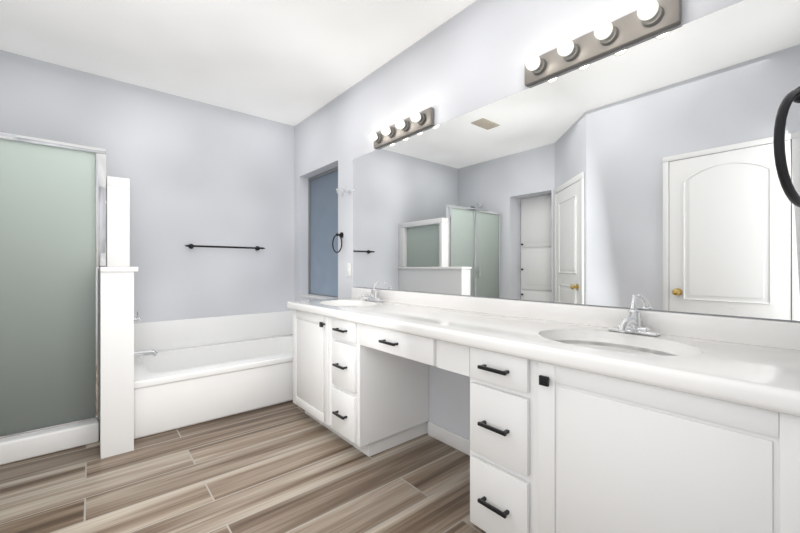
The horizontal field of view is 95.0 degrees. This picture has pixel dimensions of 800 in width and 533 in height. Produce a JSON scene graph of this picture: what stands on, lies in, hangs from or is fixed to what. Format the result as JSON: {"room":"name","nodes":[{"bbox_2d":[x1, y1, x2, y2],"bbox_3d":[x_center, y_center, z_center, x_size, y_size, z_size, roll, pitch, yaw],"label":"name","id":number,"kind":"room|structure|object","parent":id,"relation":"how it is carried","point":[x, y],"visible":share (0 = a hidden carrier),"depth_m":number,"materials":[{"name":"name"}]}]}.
{"room":"bathroom","nodes":[
{"label":"bathroom","id":0,"kind":"room"},
{"bbox_2d":[99,176,137,458],"bbox_3d":[-1.937,0.253,2.492,0.172,1.635,1.088,0,0,-40],"label":"wall","id":1,"kind":"structure","parent":0,"point":[116,353],"depth_m":2.10,"materials":[{"name":"white paint"}]},
{"bbox_2d":[0,50,293,322],"bbox_3d":[-2.317,-0.210,2.984,3.300,2.560,0.150,0,0,-40],"label":"wall","id":2,"kind":"structure","parent":0,"point":[198,172],"depth_m":3.23,"materials":[{"name":"grey paint"}]},
{"bbox_2d":[185,244,264,250],"bbox_3d":[-1.617,-0.180,3.426,0.700,0.044,0.071,0,0,-40],"label":"towel rail","id":3,"kind":"object","parent":2,"relation":"attached to","point":[191,246],"visible":1,"depth_m":3.38,"materials":[{"name":"black metal"}]},
{"bbox_2d":[0,0,475,125],"bbox_3d":[-1.042,-1.520,1.509,3.350,0.060,4.150,0,0,-40],"label":"ceiling","id":4,"kind":"structure","parent":0,"point":[292,62],"depth_m":2.43,"materials":[{"name":"white paint"}]},
{"bbox_2d":[0,400,485,532],"bbox_3d":[-1.042,1.100,1.509,3.350,0.060,4.150,0,0,-40],"label":"floor","id":5,"kind":"structure","parent":0,"point":[288,467],"depth_m":1.80,"materials":[{"name":"brown wood"}]},
{"bbox_2d":[0,132,105,464],"bbox_3d":[-2.445,0.081,2.244,1.124,1.978,0.812,0,0,-40],"label":"shower enclosure","id":6,"kind":"object","parent":5,"relation":"on","point":[52,224],"visible":0.94,"depth_m":2.13,"materials":[{"name":"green glass"}]},
{"bbox_2d":[134,309,292,438],"bbox_3d":[-1.379,0.691,3.065,1.454,0.757,0.930,0,0,-40],"label":"bathtub","id":7,"kind":"object","parent":5,"relation":"on","point":[190,372],"visible":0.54,"depth_m":2.82,"materials":[{"name":"white ceramic"}]},
{"bbox_2d":[287,306,799,532],"bbox_3d":[0.238,0.686,1.824,0.580,0.768,2.556,0,0,-40],"label":"bathroom vanity","id":8,"kind":"object","parent":5,"relation":"on","point":[594,419],"depth_m":1.11,"materials":[{"name":"white wood"}]},
{"bbox_2d":[287,298,799,413],"bbox_3d":[0.231,0.276,1.836,0.574,0.052,2.584,0,0,-40],"label":"countertop","id":9,"kind":"structure","parent":8,"relation":"on","point":[769,375],"depth_m":1.19,"materials":[{"name":"white stone"}]},
{"bbox_2d":[294,0,799,439],"bbox_3d":[0.141,-0.210,2.505,0.158,2.560,4.050,0,0,-40],"label":"wall","id":10,"kind":"structure","parent":0,"point":[645,172],"depth_m":1.64,"materials":[{"name":"grey paint"}]},
{"bbox_2d":[300,167,337,298],"bbox_3d":[-0.745,-0.310,3.543,0.120,1.236,0.776,0,0,-40],"label":"window","id":11,"kind":"structure","parent":10,"relation":"attached to","point":[322,232],"depth_m":3.64,"materials":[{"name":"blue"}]},
{"bbox_2d":[332,232,342,252],"bbox_3d":[-0.521,-0.204,3.130,0.061,0.179,0.161,0,0,-40],"label":"towel ring","id":12,"kind":"object","parent":10,"relation":"attached to","point":[340,235],"visible":1,"depth_m":3.13,"materials":[{"name":"black metal"}]},
{"bbox_2d":[340,186,350,194],"bbox_3d":[-0.445,-0.632,3.037,0.065,0.057,0.032,0,0,-40],"label":"hook","id":13,"kind":"object","parent":10,"relation":"attached to","point":[348,192],"depth_m":3.05,"materials":[{"name":"silver metal"}]},
{"bbox_2d":[346,263,350,276],"bbox_3d":[-0.432,0.028,3.062,0.012,0.115,0.070,0,0,-40],"label":"switch plate","id":14,"kind":"object","parent":10,"relation":"attached to","point":[348,269],"visible":1,"depth_m":3.06,"materials":[{"name":"white plastic"}]},
{"bbox_2d":[368,107,433,148],"bbox_3d":[-0.028,-0.939,2.493,0.127,0.114,0.610,0,0,-40],"label":"vanity light","id":15,"kind":"object","parent":10,"relation":"attached to","point":[413,123],"visible":1,"depth_m":2.43,"materials":[{"name":"silver metal"}]},
{"bbox_2d":[428,422,469,455],"bbox_3d":[0.424,1.028,2.044,0.014,0.085,0.750,0,0,-40],"label":"baseboard","id":16,"kind":"structure","parent":10,"relation":"attached to","point":[451,439],"depth_m":2.19,"materials":[{"name":"white wood"}]},
{"bbox_2d":[525,0,681,86],"bbox_3d":[0.780,-0.939,1.533,0.127,0.114,0.620,0,0,-40],"label":"vanity light","id":17,"kind":"object","parent":10,"relation":"attached to","point":[647,19],"visible":1,"depth_m":1.47,"materials":[{"name":"silver metal"}]},
{"bbox_2d":[351,287,799,349],"bbox_3d":[0.442,0.212,2.015,0.021,0.084,2.584,0,0,-40],"label":"backsplash","id":18,"kind":"structure","parent":0,"relation":"attached to","point":[761,332],"depth_m":1.41,"materials":[{"name":"white stone"}]},
{"bbox_3d":[0.571,-0.210,0.331,2.300,2.560,0.150,0,0,-40],"label":"wall","id":19,"kind":"structure","parent":0,"visible":0},
{"bbox_2d":[773,86,799,206],"bbox_3d":[0.659,-0.197,0.565,0.183,0.208,0.104,0,0,-40],"label":"towel ring","id":20,"kind":"object","parent":19,"relation":"attached to","point":[790,192],"visible":1,"depth_m":0.55,"materials":[{"name":"black metal"}]}
]}

